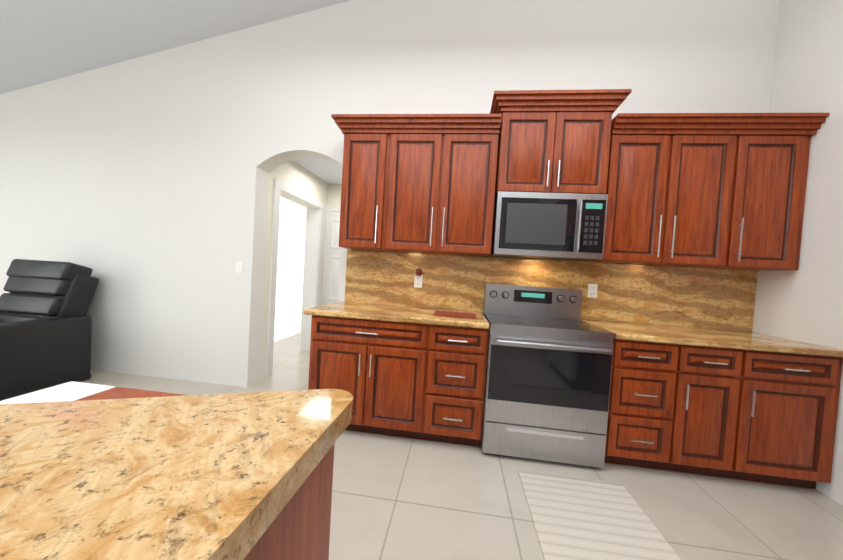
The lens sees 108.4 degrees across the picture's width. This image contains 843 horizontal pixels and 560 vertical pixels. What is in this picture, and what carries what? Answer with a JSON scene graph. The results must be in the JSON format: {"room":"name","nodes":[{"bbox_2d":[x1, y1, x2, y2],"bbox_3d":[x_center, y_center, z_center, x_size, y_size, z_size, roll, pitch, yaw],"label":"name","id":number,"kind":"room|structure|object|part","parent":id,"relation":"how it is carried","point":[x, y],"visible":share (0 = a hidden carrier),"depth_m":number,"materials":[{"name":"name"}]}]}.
{"room":"kitchen","nodes":[
{"label":"kitchen","id":0,"kind":"room"},
{"bbox_2d":[0,0,349,93],"bbox_3d":[-2.436,-2.241,-0.840,9.990,2.009,8.020,4,2,7],"label":"ceiling","id":1,"kind":"structure","parent":0,"point":[42,41],"depth_m":2.75,"materials":[{"name":"white paint"}]},
{"bbox_2d":[260,160,327,379],"bbox_3d":[-1.614,-0.271,3.939,0.200,2.600,1.580,4,2,7],"label":"wall","id":2,"kind":"structure","parent":0,"point":[294,174],"depth_m":3.45,"materials":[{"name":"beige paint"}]},
{"bbox_2d":[266,178,324,377],"bbox_3d":[-1.633,-0.033,3.836,0.218,2.130,1.180,4,2,7],"label":"trim","id":3,"kind":"structure","parent":2,"relation":"attached to","point":[313,257],"depth_m":4.30,"materials":[{"name":"white wood"}]},
{"bbox_2d":[294,158,342,183],"bbox_3d":[-0.771,-1.419,3.811,1.760,0.120,1.580,4,2,7],"label":"ceiling","id":4,"kind":"structure","parent":0,"point":[327,172],"depth_m":3.79,"materials":[{"name":"white paint"}]},
{"bbox_2d":[327,184,341,211],"bbox_3d":[-0.659,-0.231,4.519,1.560,2.600,0.200,4,2,7],"label":"wall","id":5,"kind":"structure","parent":0,"point":[334,195],"depth_m":4.47,"materials":[{"name":"beige paint"}]},
{"bbox_2d":[321,206,340,304],"bbox_3d":[-0.843,0.007,4.414,1.250,2.110,0.058,4,2,7],"label":"door","id":6,"kind":"structure","parent":5,"relation":"in","point":[331,271],"depth_m":4.46,"materials":[{"name":"white wood"}]},
{"bbox_2d":[0,0,779,386],"bbox_3d":[-2.034,-1.117,3.075,9.990,4.290,0.200,4,2,7],"label":"wall","id":7,"kind":"structure","parent":0,"point":[140,186],"depth_m":2.96,"materials":[{"name":"white paint"}]},
{"bbox_2d":[236,261,242,272],"bbox_3d":[-1.772,-0.126,2.955,0.072,0.116,0.014,4,2,7],"label":"light switch","id":8,"kind":"object","parent":7,"relation":"attached to","point":[239,266],"visible":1,"depth_m":2.96,"materials":[{"name":"white plastic"}]},
{"bbox_2d":[339,125,390,250],"bbox_3d":[-0.452,-0.740,2.621,0.373,0.950,0.331,4,2,7],"label":"upper cabinet","id":9,"kind":"object","parent":7,"relation":"attached to","point":[363,209],"depth_m":2.46,"materials":[{"name":"brown wood"}]},
{"bbox_2d":[383,125,498,256],"bbox_3d":[0.160,-0.702,2.547,0.861,0.950,0.331,4,2,7],"label":"upper cabinet","id":10,"kind":"object","parent":7,"relation":"attached to","point":[441,194],"depth_m":2.38,"materials":[{"name":"brown wood"}]},
{"bbox_2d":[345,249,757,332],"bbox_3d":[0.972,0.063,2.621,3.374,0.484,0.020,4,2,7],"label":"backsplash","id":11,"kind":"structure","parent":7,"relation":"attached to","point":[646,294],"depth_m":2.56,"materials":[{"name":"brown stone"}]},
{"bbox_2d":[414,269,422,287],"bbox_3d":[-0.028,-0.016,2.712,0.072,0.170,0.038,4,2,7],"label":"electrical outlet","id":12,"kind":"object","parent":11,"relation":"attached to","point":[417,283],"depth_m":2.72,"materials":[{"name":"white plastic"}]},
{"bbox_3d":[-0.028,-0.053,2.708,0.045,0.095,0.032,4,2,7],"label":"electrical outlet with night light","id":13,"kind":"part","parent":12,"relation":"part of","materials":[{"name":"red plastic"}]},
{"bbox_2d":[587,284,597,297],"bbox_3d":[1.435,0.090,2.550,0.072,0.116,0.008,4,2,7],"label":"electrical outlet","id":14,"kind":"object","parent":11,"relation":"attached to","point":[592,290],"visible":1,"depth_m":2.55,"materials":[{"name":"white plastic"}]},
{"bbox_2d":[495,105,614,196],"bbox_3d":[1.000,-0.962,2.423,0.777,0.624,0.361,4,2,7],"label":"upper cabinet","id":15,"kind":"object","parent":7,"relation":"attached to","point":[543,148],"depth_m":2.25,"materials":[{"name":"brown wood"}]},
{"bbox_2d":[489,191,607,260],"bbox_3d":[0.963,-0.409,2.405,0.773,0.466,0.431,4,2,7],"label":"microwave","id":16,"kind":"object","parent":15,"relation":"attached to","point":[553,226],"visible":1,"depth_m":2.23,"materials":[{"name":"silver metal"}]},
{"bbox_2d":[584,125,742,268],"bbox_3d":[1.797,-0.599,2.349,0.831,0.950,0.331,4,2,7],"label":"upper cabinet","id":17,"kind":"object","parent":7,"relation":"attached to","point":[714,190],"depth_m":2.18,"materials":[{"name":"brown wood"}]},
{"bbox_2d":[731,129,817,270],"bbox_3d":[2.438,-0.559,2.272,0.462,0.950,0.331,4,2,7],"label":"upper cabinet","id":18,"kind":"object","parent":7,"relation":"attached to","point":[773,169],"depth_m":2.11,"materials":[{"name":"brown wood"}]},
{"bbox_2d":[82,332,842,559],"bbox_3d":[-2.342,1.115,1.680,10.190,0.120,13.100,4,2,7],"label":"floor","id":19,"kind":"structure","parent":0,"point":[397,498],"depth_m":1.70,"materials":[{"name":"tile"}]},
{"bbox_2d":[0,259,98,400],"bbox_3d":[-3.653,0.385,2.603,0.940,1.129,1.056,4,2,7],"label":"recliner","id":20,"kind":"object","parent":19,"relation":"on","point":[45,330],"visible":1,"depth_m":2.76,"materials":[{"name":"black leather"}]},
{"bbox_2d":[0,381,352,559],"bbox_3d":[-0.550,0.606,-0.487,1.957,1.232,2.661,4,2,7],"label":"kitchen island","id":21,"kind":"object","parent":19,"relation":"on","point":[89,471],"visible":1,"depth_m":0.49,"materials":[{"name":"beige stone"}]},
{"bbox_2d":[308,317,431,439],"bbox_3d":[-0.369,0.710,2.496,0.874,0.874,0.621,4,2,7],"label":"base cabinet","id":22,"kind":"object","parent":19,"relation":"on","point":[383,365],"depth_m":2.18,"materials":[{"name":"brown wood"}]},
{"bbox_2d":[304,301,489,328],"bbox_3d":[-0.161,0.265,2.448,1.334,0.041,0.646,4,2,7],"label":"countertop","id":23,"kind":"structure","parent":22,"relation":"on","point":[406,314],"depth_m":2.20,"materials":[{"name":"beige stone"}]},
{"bbox_2d":[433,310,476,318],"bbox_3d":[0.260,0.265,2.351,0.320,0.015,0.200,4,2,7],"label":"cutting board","id":24,"kind":"object","parent":23,"relation":"on","point":[454,314],"visible":1,"depth_m":2.29,"materials":[{"name":"brown wood"}]},
{"bbox_2d":[424,325,488,446],"bbox_3d":[0.269,0.750,2.419,0.414,0.874,0.621,4,2,7],"label":"base cabinet","id":25,"kind":"object","parent":19,"relation":"on","point":[457,358],"depth_m":2.12,"materials":[{"name":"brown wood"}]},
{"bbox_2d":[481,283,615,467],"bbox_3d":[0.869,0.643,2.286,0.783,1.165,0.678,4,2,7],"label":"range","id":26,"kind":"object","parent":19,"relation":"on","point":[548,372],"visible":1,"depth_m":2.02,"materials":[{"name":"silver metal"}]},
{"bbox_2d":[517,469,680,559],"bbox_3d":[0.873,1.244,1.502,0.620,0.010,0.840,4,2,7],"label":"area rug","id":27,"kind":"object","parent":19,"relation":"on","point":[575,519],"visible":1,"depth_m":1.55,"materials":[{"name":"white fabric"}]},
{"bbox_2d":[604,337,683,471],"bbox_3d":[1.460,0.825,2.275,0.399,0.874,0.621,4,2,7],"label":"base cabinet","id":28,"kind":"object","parent":19,"relation":"on","point":[643,422],"depth_m":1.97,"materials":[{"name":"brown wood"}]},
{"bbox_2d":[676,345,751,479],"bbox_3d":[1.840,0.848,2.229,0.368,0.874,0.621,4,2,7],"label":"base cabinet","id":29,"kind":"object","parent":19,"relation":"on","point":[705,381],"depth_m":1.92,"materials":[{"name":"brown wood"}]},
{"bbox_2d":[740,353,842,488],"bbox_3d":[2.293,0.877,2.175,0.548,0.874,0.621,4,2,7],"label":"base cabinet","id":30,"kind":"object","parent":19,"relation":"on","point":[791,407],"depth_m":1.87,"materials":[{"name":"brown wood"}]},
{"bbox_2d":[581,317,842,356],"bbox_3d":[1.939,0.397,2.195,1.315,0.041,0.646,4,2,7],"label":"countertop","id":31,"kind":"structure","parent":30,"relation":"on","point":[624,330],"depth_m":1.96,"materials":[{"name":"beige stone"}]},
{"bbox_2d":[750,0,842,504],"bbox_3d":[2.257,-0.843,-1.282,0.410,4.500,7.820,4,2,7],"label":"wall","id":32,"kind":"structure","parent":0,"point":[803,302],"depth_m":2.05,"materials":[{"name":"white paint"}]},
{"label":"outside","id":33,"kind":"structure","parent":0,"visible":0},
{"bbox_2d":[274,196,306,341],"bbox_3d":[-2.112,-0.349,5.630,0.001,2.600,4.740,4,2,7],"label":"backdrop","id":34,"kind":"structure","parent":33,"point":[290,263],"depth_m":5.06,"materials":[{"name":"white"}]}
]}

